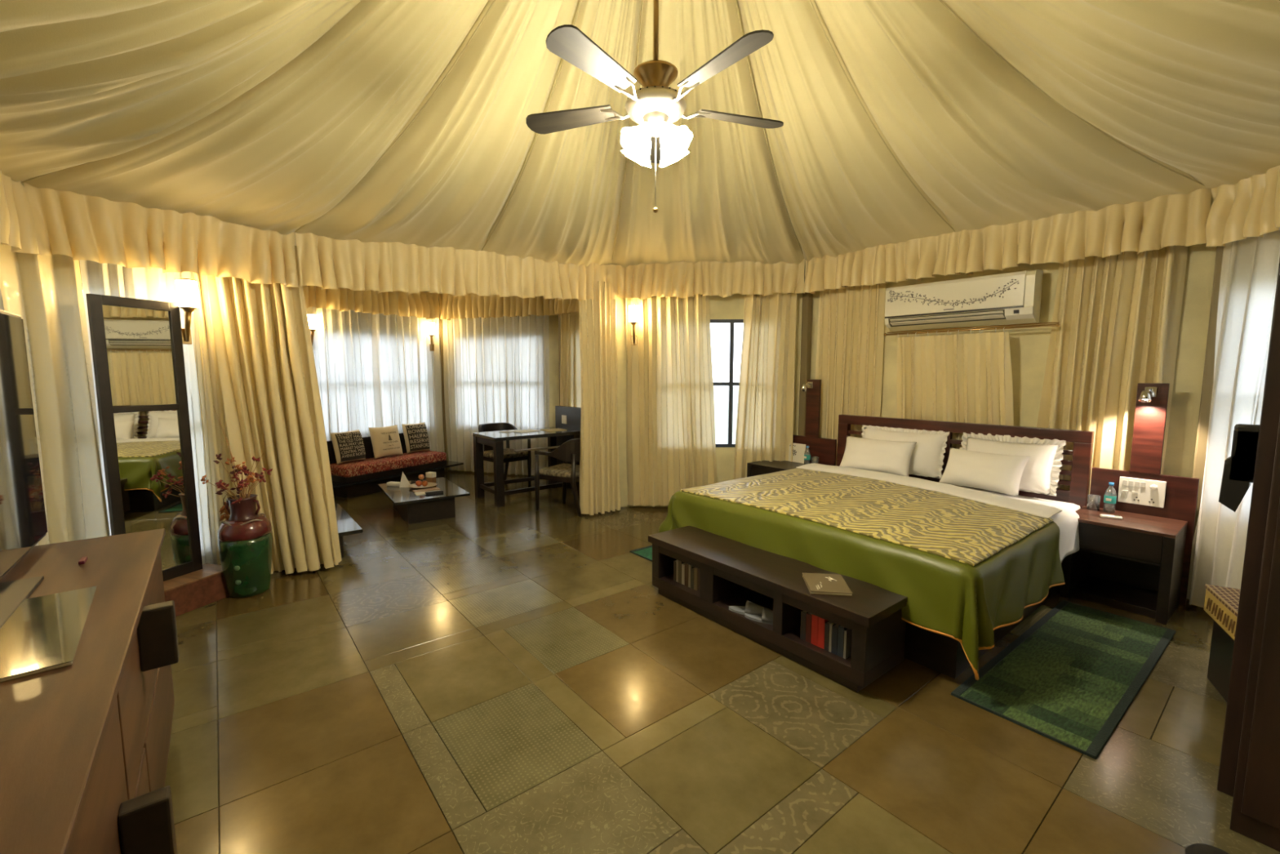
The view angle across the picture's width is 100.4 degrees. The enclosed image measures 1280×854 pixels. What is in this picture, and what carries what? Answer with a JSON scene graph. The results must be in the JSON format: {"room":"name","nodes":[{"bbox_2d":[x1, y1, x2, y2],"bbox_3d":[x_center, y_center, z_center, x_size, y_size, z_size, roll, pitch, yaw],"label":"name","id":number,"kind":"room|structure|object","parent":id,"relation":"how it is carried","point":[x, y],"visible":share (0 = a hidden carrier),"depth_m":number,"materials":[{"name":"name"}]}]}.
{"room":"tent interior","nodes":[
{"label":"tent interior","id":0,"kind":"room"},
{"bbox_2d":[20,181,81,279],"bbox_3d":[-3.423,-0.348,3.418,0.050,3.000,1.379,4,7,34],"label":"wall","id":1,"kind":"structure","parent":0,"point":[22,183],"depth_m":3.27,"materials":[{"name":"fabric"}]},
{"bbox_2d":[79,259,217,564],"bbox_3d":[-3.175,-0.081,3.491,0.120,2.386,0.570,4,7,34],"label":"curtain","id":2,"kind":"object","parent":1,"relation":"hanging from","point":[104,278],"visible":0.2,"depth_m":3.60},
{"bbox_2d":[175,278,198,344],"bbox_3d":[-2.988,-0.748,3.484,0.294,0.412,0.107,3,7,30],"label":"wall lamp","id":3,"kind":"object","parent":1,"relation":"attached to","point":[186,288],"visible":0.92,"depth_m":3.41,"materials":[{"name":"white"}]},
{"bbox_2d":[191,272,236,564],"bbox_3d":[-2.977,-0.114,3.805,0.273,2.385,0.140,-5,7,-38],"label":"curtain","id":4,"kind":"object","parent":1,"relation":"hanging from","point":[218,444],"visible":0.41,"depth_m":3.74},
{"bbox_2d":[441,314,559,475],"bbox_3d":[-1.991,-0.796,7.812,2.127,3.000,0.050,2,6,18],"label":"wall","id":5,"kind":"structure","parent":0,"point":[553,319],"depth_m":7.53,"materials":[{"name":"paint"}]},
{"bbox_2d":[442,314,549,475],"bbox_3d":[-2.094,-0.550,7.740,1.737,2.476,0.166,2,6,19],"label":"curtain","id":6,"kind":"object","parent":5,"relation":"hanging from","point":[496,370],"visible":0.79,"depth_m":7.71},
{"bbox_2d":[558,315,560,405],"bbox_3d":[-1.072,-0.706,7.419,0.080,2.900,0.080,-5,7,-38],"label":"trim","id":7,"kind":"structure","parent":5,"relation":"attached to","point":[559,317],"depth_m":7.36,"materials":[{"name":"brown"}]},
{"bbox_2d":[0,0,1279,267],"bbox_3d":[0.204,-2.238,2.388,6.004,2.032,5.424,-5,7,-38],"label":"ceiling","id":8,"kind":"structure","parent":0,"point":[403,122],"depth_m":3.02,"materials":[{"name":"beige fabric"}]},
{"bbox_2d":[0,170,39,253],"bbox_3d":[-2.932,-1.080,2.022,0.122,0.483,1.838,-2,6,-23],"label":"valance","id":9,"kind":"object","parent":8,"relation":"hanging from","point":[17,224],"visible":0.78,"depth_m":2.78,"materials":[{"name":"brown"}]},
{"bbox_2d":[23,182,298,287],"bbox_3d":[-2.876,-1.165,3.346,0.124,0.423,1.296,5,7,39],"label":"valance","id":10,"kind":"object","parent":8,"relation":"hanging from","point":[101,230],"visible":0.82,"depth_m":3.24,"materials":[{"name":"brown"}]},
{"bbox_2d":[0,242,110,545],"bbox_3d":[-3.424,-0.038,3.053,0.117,2.383,0.464,3,7,29],"label":"curtain","id":11,"kind":"object","parent":10,"relation":"hanging from","point":[46,293],"visible":0.45,"depth_m":3.12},
{"bbox_2d":[295,232,613,301],"bbox_3d":[-1.381,-1.356,4.677,2.759,0.528,0.153,-5,7,-38],"label":"valance","id":12,"kind":"object","parent":8,"relation":"hanging from","point":[324,262],"visible":0.82,"depth_m":4.43,"materials":[{"name":"beige"}]},
{"bbox_2d":[207,245,342,573],"bbox_3d":[-2.645,-0.118,3.890,0.700,2.394,0.247,-3,6,-25],"label":"curtain","id":13,"kind":"object","parent":12,"relation":"hanging from","point":[271,394],"visible":0.83,"depth_m":3.87,"materials":[{"name":"fabric"}]},
{"bbox_2d":[578,280,621,515],"bbox_3d":[-0.411,-0.287,5.540,0.469,2.393,0.172,-3,6,-26],"label":"curtain","id":14,"kind":"object","parent":12,"relation":"hanging from","point":[599,465],"visible":0.99,"depth_m":5.53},
{"bbox_2d":[525,0,783,213],"bbox_3d":[0.092,-1.886,2.263,1.214,1.867,1.176,-5,7,-38],"label":"ceiling fan","id":15,"kind":"object","parent":8,"relation":"hanging from","point":[655,106],"visible":1,"depth_m":2.29,"materials":[{"name":"gold metal"}]},
{"bbox_2d":[610,258,804,299],"bbox_3d":[0.690,-1.530,5.480,1.982,0.430,0.153,0,6,3],"label":"valance","id":16,"kind":"object","parent":8,"relation":"hanging from","point":[682,279],"visible":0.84,"depth_m":5.47,"materials":[{"name":"beige"}]},
{"bbox_2d":[804,188,1211,293],"bbox_3d":[2.559,-1.424,4.334,0.176,0.408,2.859,-5,7,-38],"label":"valance","id":17,"kind":"object","parent":8,"relation":"hanging from","point":[1157,223],"visible":0.84,"depth_m":3.94,"materials":[{"name":"beige"}]},
{"bbox_2d":[1205,164,1279,248],"bbox_3d":[3.319,-1.176,2.323,0.112,0.394,1.861,1,6,8],"label":"valance","id":18,"kind":"object","parent":8,"relation":"hanging from","point":[1250,206],"visible":0.8,"depth_m":3.01,"materials":[{"name":"beige"}]},
{"bbox_2d":[1186,226,1279,607],"bbox_3d":[3.419,0.022,2.467,0.170,2.384,1.841,1,6,6],"label":"curtain","id":19,"kind":"object","parent":18,"relation":"hanging from","point":[1250,264],"visible":0.6,"depth_m":3.15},
{"bbox_2d":[616,293,802,506],"bbox_3d":[0.758,-0.596,5.844,2.109,3.000,0.050,0,6,1],"label":"wall","id":20,"kind":"structure","parent":0,"point":[731,307],"depth_m":5.83,"materials":[{"name":"paint"}]},
{"bbox_2d":[628,304,639,345],"bbox_3d":[-0.061,-1.074,5.644,0.107,0.412,0.294,0,6,2],"label":"wall lamp","id":21,"kind":"object","parent":20,"relation":"attached to","point":[633,308],"visible":1,"depth_m":5.51,"materials":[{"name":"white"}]},
{"bbox_2d":[626,293,716,506],"bbox_3d":[0.356,-0.313,5.751,1.018,2.385,0.142,0,6,1],"label":"curtain","id":22,"kind":"object","parent":20,"relation":"hanging from","point":[671,444],"visible":0.88,"depth_m":5.76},
{"bbox_2d":[710,319,743,447],"bbox_3d":[0.844,-0.471,5.854,1.280,1.390,0.060,0,6,1],"label":"window","id":23,"kind":"structure","parent":20,"relation":"in","point":[731,384],"depth_m":5.83,"materials":[{"name":"grey metal"}]},
{"bbox_2d":[733,292,796,479],"bbox_3d":[1.329,-0.307,5.705,0.638,2.387,0.150,1,6,5],"label":"curtain","id":24,"kind":"object","parent":20,"relation":"hanging from","point":[766,398],"visible":0.78,"depth_m":5.69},
{"bbox_2d":[798,266,813,435],"bbox_3d":[1.773,-0.534,5.730,0.080,2.900,0.080,-5,7,-38],"label":"trim","id":25,"kind":"structure","parent":20,"relation":"attached to","point":[807,298],"depth_m":5.67,"materials":[{"name":"brown"}]},
{"bbox_2d":[164,470,1279,853],"bbox_3d":[-0.880,1.125,4.004,7.198,0.050,9.849,-5,7,-38],"label":"floor","id":26,"kind":"structure","parent":0,"point":[514,677],"depth_m":2.24,"materials":[{"name":"brown tile"}]},
{"bbox_2d":[0,528,179,853],"bbox_3d":[-1.387,0.961,1.112,0.645,0.862,2.605,-5,7,-38],"label":"dresser","id":27,"kind":"object","parent":26,"relation":"on","point":[85,743],"depth_m":1.16,"materials":[{"name":"brown wood"}]},
{"bbox_2d":[0,309,47,627],"bbox_3d":[-1.841,0.077,1.413,0.220,0.860,1.480,-5,7,-38],"label":"television","id":28,"kind":"object","parent":27,"relation":"on","point":[23,521],"visible":0.99,"depth_m":1.79,"materials":[{"name":"black plastic"}]},
{"bbox_2d":[0,586,97,681],"bbox_3d":[-1.540,0.513,1.326,0.230,0.009,0.560,-5,8,-41],"label":"tray","id":29,"kind":"object","parent":27,"relation":"on","point":[43,633],"visible":1,"depth_m":1.32,"materials":[{"name":"metal"}]},
{"bbox_2d":[163,563,228,616],"bbox_3d":[-2.958,1.067,3.385,0.260,0.190,0.580,2,6,17],"label":"stand","id":30,"kind":"object","parent":26,"relation":"on","point":[191,591],"visible":0.3,"depth_m":3.42,"materials":[{"name":"red wood"}]},
{"bbox_2d":[85,293,202,581],"bbox_3d":[-3.020,0.102,3.286,0.031,1.750,0.450,2,6,17],"label":"floor mirror","id":31,"kind":"object","parent":30,"relation":"on","point":[137,349],"visible":0.8,"depth_m":3.27,"materials":[{"name":"brown wood"}]},
{"bbox_2d":[102,304,177,407],"bbox_3d":[-3.024,-0.422,3.233,0.010,0.585,0.340,2,6,18],"label":"mirror glass","id":32,"kind":"object","parent":31,"relation":"on","point":[140,341],"depth_m":3.22,"materials":[{"name":"silver mirror"}]},
{"bbox_2d":[113,409,191,569],"bbox_3d":[-3.021,0.403,3.317,0.010,1.005,0.340,2,6,18],"label":"mirror glass","id":33,"kind":"object","parent":31,"relation":"on","point":[150,457],"depth_m":3.32,"materials":[{"name":"silver mirror"}]},
{"bbox_2d":[217,493,272,597],"bbox_3d":[-2.684,0.801,3.639,0.301,0.668,0.300,-5,7,-38],"label":"floor vase","id":34,"kind":"object","parent":26,"relation":"on","point":[245,537],"visible":0.98,"depth_m":3.55,"materials":[{"name":"green ceramic"}]},
{"bbox_2d":[200,405,272,520],"bbox_3d":[-2.716,0.251,3.562,0.367,0.780,0.423,-2,6,-15],"label":"dried flowers","id":35,"kind":"object","parent":34,"relation":"in","point":[250,478],"visible":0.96,"depth_m":3.58,"materials":[{"name":"brown plant"}]},
{"bbox_2d":[334,503,362,557],"bbox_3d":[-2.837,0.867,4.659,0.540,0.330,1.110,-5,7,-38],"label":"coffee table","id":36,"kind":"object","parent":26,"relation":"on","point":[346,525],"visible":0.24,"depth_m":4.47,"materials":[{"name":"brown wood"}]},
{"bbox_2d":[326,432,463,498],"bbox_3d":[-3.281,0.457,7.055,0.550,0.660,1.910,3,7,30],"label":"sofa","id":37,"kind":"object","parent":26,"relation":"on","point":[350,479],"visible":0.62,"depth_m":6.76,"materials":[{"name":"fabric"}]},
{"bbox_2d":[329,429,365,464],"bbox_3d":[-3.630,0.245,6.657,0.204,0.388,0.401,3,6,25],"label":"cushion","id":38,"kind":"object","parent":37,"relation":"on","point":[348,446],"visible":1,"depth_m":6.58,"materials":[{"name":"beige fabric"}]},
{"bbox_2d":[368,424,403,458],"bbox_3d":[-3.362,0.192,7.082,0.212,0.408,0.421,3,7,31],"label":"cushion","id":39,"kind":"object","parent":37,"relation":"on","point":[385,441],"visible":1,"depth_m":7.01,"materials":[{"name":"beige fabric"}]},
{"bbox_2d":[329,450,446,477],"bbox_3d":[-3.295,0.468,7.023,0.460,0.125,1.460,3,7,30],"label":"seat cushion","id":40,"kind":"object","parent":37,"relation":"on","point":[371,466],"depth_m":6.81,"materials":[{"name":"red fabric"}]},
{"bbox_2d":[401,422,430,453],"bbox_3d":[-3.140,0.150,7.497,0.212,0.408,0.360,4,7,34],"label":"cushion","id":41,"kind":"object","parent":37,"relation":"on","point":[415,435],"visible":1,"depth_m":7.42,"materials":[{"name":"beige fabric"}]},
{"bbox_2d":[377,477,470,524],"bbox_3d":[-2.363,0.791,5.795,0.720,0.250,1.040,-4,7,-34],"label":"coffee table","id":42,"kind":"object","parent":26,"relation":"on","point":[412,508],"visible":0.91,"depth_m":5.46,"materials":[{"name":"black paint"}]},
{"bbox_2d":[399,471,410,487],"bbox_3d":[-2.564,0.570,5.892,0.140,0.170,0.120,0,6,2],"label":"napkin","id":43,"kind":"object","parent":42,"relation":"on","point":[404,482],"visible":0.85,"depth_m":5.85,"materials":[{"name":"white fabric"}]},
{"bbox_2d":[408,482,437,488],"bbox_3d":[-2.377,0.647,5.846,0.294,0.026,0.294,-5,7,-38],"label":"plate","id":44,"kind":"object","parent":42,"relation":"on","point":[429,484],"visible":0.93,"depth_m":5.84,"materials":[{"name":"beige"}]},
{"bbox_2d":[425,471,435,482],"bbox_3d":[-2.373,0.576,6.061,0.094,0.125,0.064,2,6,21],"label":"cup","id":45,"kind":"object","parent":42,"relation":"on","point":[430,476],"visible":0.85,"depth_m":6.04,"materials":[{"name":"brown"}]},
{"bbox_2d":[478,422,531,485],"bbox_3d":[-1.836,0.375,7.114,0.584,0.819,0.603,5,8,43],"label":"desk chair","id":46,"kind":"object","parent":26,"relation":"on","point":[509,455],"visible":0.33,"depth_m":7.11,"materials":[{"name":"brown wood"}]},
{"bbox_2d":[472,426,580,507],"bbox_3d":[-1.367,0.450,6.505,1.100,0.785,0.660,-5,7,-38],"label":"desk","id":47,"kind":"object","parent":26,"relation":"on","point":[495,439],"visible":0.8,"depth_m":6.30,"materials":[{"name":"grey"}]},
{"bbox_2d":[534,438,581,516],"bbox_3d":[-0.765,0.504,5.849,0.584,0.819,0.603,3,7,29],"label":"desk chair","id":48,"kind":"object","parent":26,"relation":"on","point":[569,451],"visible":0.57,"depth_m":5.61,"materials":[{"name":"brown wood"}]},
{"bbox_2d":[555,405,581,488],"bbox_3d":[-0.895,0.270,6.915,0.090,1.060,0.660,-5,7,-38],"label":"panel","id":49,"kind":"object","parent":26,"relation":"on","point":[566,417],"visible":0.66,"depth_m":6.89,"materials":[{"name":"black wood"}]},
{"bbox_2d":[629,545,652,561],"bbox_3d":[0.741,1.010,4.818,1.720,0.011,0.500,-5,7,-38],"label":"rug","id":50,"kind":"object","parent":26,"relation":"on","point":[646,552],"visible":0.09,"depth_m":4.45,"materials":[{"name":"green carpet"}]},
{"bbox_2d":[648,525,907,692],"bbox_3d":[0.703,0.985,3.160,0.410,0.400,1.570,-5,7,-38],"label":"bench","id":51,"kind":"object","parent":26,"relation":"on","point":[733,572],"visible":0.94,"depth_m":2.88,"materials":[{"name":"brown wood"}]},
{"bbox_2d":[678,560,684,583],"bbox_3d":[0.314,0.945,3.550,0.131,0.159,0.030,-5,7,-38],"label":"book","id":52,"kind":"object","parent":51,"relation":"on","point":[680,562],"visible":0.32,"depth_m":3.51,"materials":[{"name":"brown paper"}]},
{"bbox_2d":[728,600,770,615],"bbox_3d":[0.636,1.039,3.081,0.246,0.067,0.094,3,6,23],"label":"slipper","id":53,"kind":"object","parent":51,"relation":"on","point":[750,607],"visible":0.72,"depth_m":3.06,"materials":[{"name":"grey"}]},
{"bbox_2d":[744,607,773,624],"bbox_3d":[0.711,1.049,2.987,0.246,0.067,0.094,3,6,23],"label":"slipper","id":54,"kind":"object","parent":51,"relation":"on","point":[766,617],"visible":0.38,"depth_m":2.96,"materials":[{"name":"grey"}]},
{"bbox_2d":[800,610,807,640],"bbox_3d":[0.896,1.026,2.806,0.131,0.150,0.030,-5,7,-38],"label":"book","id":55,"kind":"object","parent":51,"relation":"on","point":[803,614],"visible":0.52,"depth_m":2.76,"materials":[{"name":"grey paper"}]},
{"bbox_2d":[805,612,812,643],"bbox_3d":[0.916,1.028,2.781,0.131,0.150,0.030,-5,7,-38],"label":"book","id":56,"kind":"object","parent":51,"relation":"on","point":[808,623],"visible":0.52,"depth_m":2.74,"materials":[{"name":"red paper"}]},
{"bbox_2d":[810,614,818,645],"bbox_3d":[0.938,1.021,2.753,0.131,0.170,0.036,-5,7,-38],"label":"book","id":57,"kind":"object","parent":51,"relation":"on","point":[814,640],"visible":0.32,"depth_m":2.71,"materials":[{"name":"red paper"}]},
{"bbox_2d":[817,617,828,648],"bbox_3d":[0.962,1.024,2.723,0.131,0.170,0.036,-5,7,-38],"label":"book","id":58,"kind":"object","parent":51,"relation":"on","point":[821,622],"visible":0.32,"depth_m":2.68,"materials":[{"name":"red paper"}]},
{"bbox_2d":[802,572,852,596],"bbox_3d":[0.966,0.814,2.769,0.200,0.019,0.250,1,6,7],"label":"book","id":59,"kind":"object","parent":51,"relation":"on","point":[819,584],"visible":1,"depth_m":2.73,"materials":[{"name":"brown paper"}]},
{"bbox_2d":[816,576,835,588],"bbox_3d":[0.948,0.806,2.763,0.197,0.004,0.065,-5,8,-40],"label":"print","id":60,"kind":"object","parent":59,"relation":"on","point":[822,582],"depth_m":2.77,"materials":[{"name":"white"}]},
{"bbox_2d":[824,621,831,651],"bbox_3d":[0.982,1.042,2.700,0.131,0.140,0.024,-5,7,-38],"label":"book","id":61,"kind":"object","parent":51,"relation":"on","point":[827,624],"visible":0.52,"depth_m":2.66,"materials":[{"name":"grey paper"}]},
{"bbox_2d":[828,622,835,652],"bbox_3d":[0.994,1.041,2.684,0.131,0.145,0.012,-5,7,-38],"label":"book","id":62,"kind":"object","parent":51,"relation":"on","point":[832,624],"visible":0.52,"depth_m":2.64,"materials":[{"name":"grey paper"}]},
{"bbox_2d":[831,623,839,654],"bbox_3d":[1.009,1.045,2.666,0.131,0.140,0.030,-5,7,-38],"label":"book","id":63,"kind":"object","parent":51,"relation":"on","point":[835,627],"visible":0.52,"depth_m":2.62,"materials":[{"name":"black paper"}]},
{"bbox_2d":[837,625,847,657],"bbox_3d":[1.028,1.042,2.641,0.131,0.150,0.030,-5,7,-38],"label":"book","id":64,"kind":"object","parent":51,"relation":"on","point":[841,628],"visible":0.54,"depth_m":2.60,"materials":[{"name":"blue paper"}]},
{"bbox_2d":[843,628,852,658],"bbox_3d":[1.043,1.049,2.623,0.131,0.140,0.012,-5,7,-38],"label":"book","id":65,"kind":"object","parent":51,"relation":"on","point":[847,633],"visible":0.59,"depth_m":2.59,"materials":[{"name":"grey paper"}]},
{"bbox_2d":[746,379,836,477],"bbox_3d":[1.557,0.228,5.507,0.510,1.430,0.720,-5,7,-38],"label":"bedside table","id":66,"kind":"object","parent":26,"relation":"on","point":[824,448],"visible":0.25,"depth_m":5.52,"materials":[{"name":"brown wood"}]},
{"bbox_2d":[788,443,805,463],"bbox_3d":[1.669,0.276,5.679,0.020,0.200,0.200,-5,7,-38],"label":"card","id":67,"kind":"object","parent":66,"relation":"on","point":[798,450],"visible":0.99,"depth_m":5.67,"materials":[{"name":"beige"}]},
{"bbox_2d":[836,414,1094,678],"bbox_3d":[1.779,0.560,3.945,2.160,1.085,1.960,-5,7,-38],"label":"bed","id":68,"kind":"object","parent":26,"relation":"on","point":[940,653],"visible":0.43,"depth_m":3.85,"materials":[{"name":"brown wood"}]},
{"bbox_2d":[658,467,1065,679],"bbox_3d":[1.458,0.744,3.712,1.657,0.524,2.259,-5,7,-38],"label":"bedspread","id":69,"kind":"object","parent":68,"relation":"on","point":[966,570],"visible":0.94,"depth_m":3.01,"materials":[{"name":"green fabric"}]},
{"bbox_2d":[840,435,916,476],"bbox_3d":[2.098,0.257,4.743,0.224,0.297,0.621,-5,8,-43],"label":"pillow","id":70,"kind":"object","parent":68,"relation":"on","point":[894,457],"visible":0.94,"depth_m":4.65,"materials":[{"name":"white fabric"}]},
{"bbox_2d":[861,425,949,478],"bbox_3d":[2.320,0.207,4.767,0.211,0.398,0.769,-5,8,-43],"label":"pillow","id":71,"kind":"object","parent":68,"relation":"on","point":[927,456],"visible":0.52,"depth_m":4.57,"materials":[{"name":"white fabric"}]},
{"bbox_2d":[795,462,1079,562],"bbox_3d":[1.969,0.583,4.104,0.858,0.329,2.111,-5,7,-38],"label":"sheet","id":72,"kind":"object","parent":68,"relation":"on","point":[1066,518],"visible":0.36,"depth_m":3.61,"materials":[{"name":"white fabric"}]},
{"bbox_2d":[938,447,1030,496],"bbox_3d":[2.620,0.334,4.087,0.228,0.277,0.560,-4,7,-34],"label":"pillow","id":73,"kind":"object","parent":68,"relation":"on","point":[997,473],"visible":0.99,"depth_m":4.00,"materials":[{"name":"white fabric"}]},
{"bbox_2d":[960,432,1066,496],"bbox_3d":[2.830,0.268,4.125,0.217,0.407,0.700,-4,7,-33],"label":"pillow","id":74,"kind":"object","parent":68,"relation":"on","point":[1041,473],"visible":0.52,"depth_m":3.95,"materials":[{"name":"white fabric"}]},
{"bbox_2d":[951,600,1175,759],"bbox_3d":[2.281,1.216,2.796,1.680,0.011,0.530,-4,7,-37],"label":"rug","id":75,"kind":"object","parent":26,"relation":"on","point":[1069,679],"visible":1,"depth_m":2.63,"materials":[{"name":"green carpet"}]},
{"bbox_2d":[1059,382,1199,624],"bbox_3d":[3.192,0.436,3.463,0.510,1.430,0.550,-5,7,-38],"label":"bedside table","id":76,"kind":"object","parent":26,"relation":"on","point":[1139,562],"visible":0.91,"depth_m":3.50,"materials":[{"name":"brown wood"}]},
{"bbox_2d":[1086,493,1101,510],"bbox_3d":[3.159,0.526,3.716,0.072,0.100,0.072,-5,7,-38],"label":"drinking glass","id":77,"kind":"object","parent":76,"relation":"on","point":[1093,500],"visible":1,"depth_m":3.70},
{"bbox_2d":[1102,482,1116,512],"bbox_3d":[3.211,0.480,3.644,0.065,0.206,0.064,-5,7,-38],"label":"water bottle","id":78,"kind":"object","parent":76,"relation":"on","point":[1109,498],"visible":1,"depth_m":3.64,"materials":[{"name":"plastic"}]},
{"bbox_2d":[1099,514,1122,519],"bbox_3d":[3.091,0.589,3.501,0.110,0.019,0.044,4,7,31],"label":"remote control","id":79,"kind":"object","parent":76,"relation":"on","point":[1107,516],"visible":1,"depth_m":3.49,"materials":[{"name":"white plastic"}]},
{"bbox_2d":[1079,546,1160,566],"bbox_3d":[3.178,0.799,3.509,0.460,0.018,0.420,-5,7,-38],"label":"shelf","id":80,"kind":"object","parent":76,"relation":"attached to","point":[1092,549],"depth_m":3.34,"materials":[{"name":"brown wood"}]},
{"bbox_2d":[1137,386,1157,402],"bbox_3d":[3.319,-0.210,3.490,0.132,0.099,0.064,-4,7,-32],"label":"reading lamp","id":81,"kind":"object","parent":76,"relation":"attached to","point":[1145,396],"visible":1,"depth_m":3.48,"materials":[{"name":"silver metal"}]},
{"bbox_2d":[1185,843,1229,853],"bbox_3d":[1.770,1.327,1.628,0.150,0.030,0.150,-5,7,-38],"label":"door stop","id":82,"kind":"object","parent":26,"relation":"on","point":[1195,848],"visible":1,"depth_m":1.66,"materials":[{"name":"black rubber"}]},
{"bbox_2d":[1204,583,1239,702],"bbox_3d":[2.856,1.038,2.329,0.459,0.462,0.508,4,7,31],"label":"stool","id":83,"kind":"object","parent":26,"relation":"on","point":[1221,602],"visible":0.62,"depth_m":2.50,"materials":[{"name":"brown wood"}]},
{"bbox_2d":[1217,257,1279,851],"bbox_3d":[2.326,0.232,1.419,0.390,2.250,1.077,-5,7,-38],"label":"wardrobe","id":84,"kind":"object","parent":26,"relation":"on","point":[1249,771],"depth_m":1.74,"materials":[{"name":"brown wood"}]},
{"bbox_2d":[809,188,1217,477],"bbox_3d":[2.774,-0.471,4.617,0.050,3.000,3.090,-5,7,-38],"label":"wall","id":85,"kind":"structure","parent":0,"point":[1028,347],"depth_m":4.06,"materials":[{"name":"fabric"}]},
{"bbox_2d":[815,283,885,466],"bbox_3d":[2.075,-0.274,5.377,0.098,2.386,0.706,-5,7,-38],"label":"curtain","id":86,"kind":"object","parent":85,"relation":"hanging from","point":[851,331],"visible":0.59,"depth_m":5.31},
{"bbox_2d":[884,269,1043,331],"bbox_3d":[2.632,-1.028,4.440,0.190,0.385,1.120,-5,7,-38],"label":"air conditioner","id":87,"kind":"object","parent":85,"relation":"attached to","point":[1009,298],"visible":1,"depth_m":4.31,"materials":[{"name":"beige"}]},
{"bbox_2d":[887,279,1018,307],"bbox_3d":[2.537,-1.080,4.410,0.010,0.209,1.006,-5,7,-38],"label":"print","id":88,"kind":"object","parent":87,"relation":"attached to","point":[958,293],"depth_m":4.34,"materials":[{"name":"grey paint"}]},
{"bbox_2d":[884,321,1059,336],"bbox_3d":[2.683,-0.802,4.413,0.134,0.039,1.308,-5,7,-38],"label":"curtain rod","id":89,"kind":"object","parent":85,"relation":"attached to","point":[1045,324],"visible":1,"depth_m":4.29,"materials":[{"name":"gold metal"}]},
{"bbox_2d":[896,327,1013,448],"bbox_3d":[2.665,-0.112,4.554,0.208,1.405,0.938,-5,7,-38],"label":"curtain","id":90,"kind":"object","parent":89,"relation":"hanging from","point":[964,378],"visible":0.68,"depth_m":4.48,"materials":[{"name":"beige fabric"}]},
{"bbox_2d":[1036,244,1187,493],"bbox_3d":[3.291,-0.118,3.848,0.191,2.386,0.763,-5,7,-38],"label":"curtain","id":91,"kind":"object","parent":85,"relation":"hanging from","point":[1118,316],"visible":0.53,"depth_m":3.77,"materials":[{"name":"fabric"}]},
{"bbox_3d":[-2.415,-1.801,6.138,3.850,0.118,3.750,-5,7,-38],"label":"ceiling","id":92,"kind":"structure","parent":0,"visible":0},
{"bbox_2d":[302,285,439,319],"bbox_3d":[-3.603,-1.662,6.796,0.158,0.415,2.363,4,7,36],"label":"valance","id":93,"kind":"object","parent":92,"relation":"hanging from","point":[424,304],"visible":0.52,"depth_m":6.98,"materials":[{"name":"brown"}]},
{"bbox_2d":[306,306,375,440],"bbox_3d":[-3.930,-0.442,6.622,0.123,2.465,1.477,4,7,34],"label":"curtain","id":94,"kind":"object","parent":93,"relation":"hanging from","point":[342,343],"visible":0.38,"depth_m":6.82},
{"bbox_2d":[369,313,444,469],"bbox_3d":[-3.259,-0.536,7.554,0.126,2.466,1.055,4,7,35],"label":"curtain","id":95,"kind":"object","parent":93,"relation":"hanging from","point":[406,376],"visible":0.68,"depth_m":7.49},
{"bbox_2d":[438,293,555,320],"bbox_3d":[-2.029,-1.730,7.464,1.862,0.416,0.141,2,6,17],"label":"valance","id":96,"kind":"object","parent":92,"relation":"hanging from","point":[471,305],"visible":0.6,"depth_m":7.47,"materials":[{"name":"brown"}]},
{"bbox_2d":[554,297,579,315],"bbox_3d":[-0.632,-1.638,6.549,0.170,0.413,1.659,-5,7,-38],"label":"valance","id":97,"kind":"object","parent":92,"relation":"hanging from","point":[563,306],"visible":0.14,"depth_m":6.95,"materials":[{"name":"brown"}]},
{"bbox_3d":[-3.805,-0.718,7.044,2.633,3.000,0.768,-5,7,-38],"label":"wall","id":98,"kind":"structure","parent":0,"visible":0},
{"bbox_2d":[306,313,317,346],"bbox_3d":[-4.019,-1.160,6.484,0.294,0.412,0.107,4,7,34],"label":"wall lamp","id":99,"kind":"object","parent":98,"relation":"attached to","point":[313,320],"visible":0.8,"depth_m":6.39,"materials":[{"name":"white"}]},
{"bbox_2d":[426,321,435,351],"bbox_3d":[-3.019,-1.307,7.731,0.107,0.412,0.294,-2,6,-19],"label":"wall lamp","id":100,"kind":"object","parent":98,"relation":"attached to","point":[430,325],"visible":1,"depth_m":7.61,"materials":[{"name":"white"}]},
{"bbox_2d":[438,297,447,471],"bbox_3d":[-2.986,-0.764,7.990,0.080,2.900,0.080,-5,7,-38],"label":"trim","id":101,"kind":"structure","parent":98,"relation":"attached to","point":[440,319],"depth_m":7.98,"materials":[{"name":"brown"}]},
{"bbox_3d":[-0.090,-0.613,6.018,0.512,3.000,0.070,-5,7,-38],"label":"wall","id":102,"kind":"structure","parent":0,"visible":0},
{"bbox_2d":[560,311,581,407],"bbox_3d":[-0.571,-0.448,6.740,0.222,2.475,1.638,-5,7,-38],"label":"curtain","id":103,"kind":"object","parent":102,"relation":"hanging from","point":[570,372],"visible":0.14,"depth_m":7.07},
{"bbox_3d":[3.618,-0.249,2.443,1.435,3.000,1.416,-5,7,-38],"label":"wall","id":104,"kind":"structure","parent":0,"visible":0},
{"bbox_2d":[1186,245,1223,600],"bbox_3d":[3.641,-0.296,3.394,0.080,2.900,0.080,-5,7,-38],"label":"trim","id":105,"kind":"structure","parent":104,"relation":"attached to","point":[1208,372],"depth_m":3.39,"materials":[{"name":"brown"}]},
{"label":"outside","id":106,"kind":"structure","parent":0,"visible":0},
{"bbox_2d":[713,386,738,443],"bbox_3d":[0.400,1.310,3.665,85.000,0.250,85.000,-5,7,-38],"label":"ground","id":107,"kind":"structure","parent":106,"point":[720,393],"depth_m":20.52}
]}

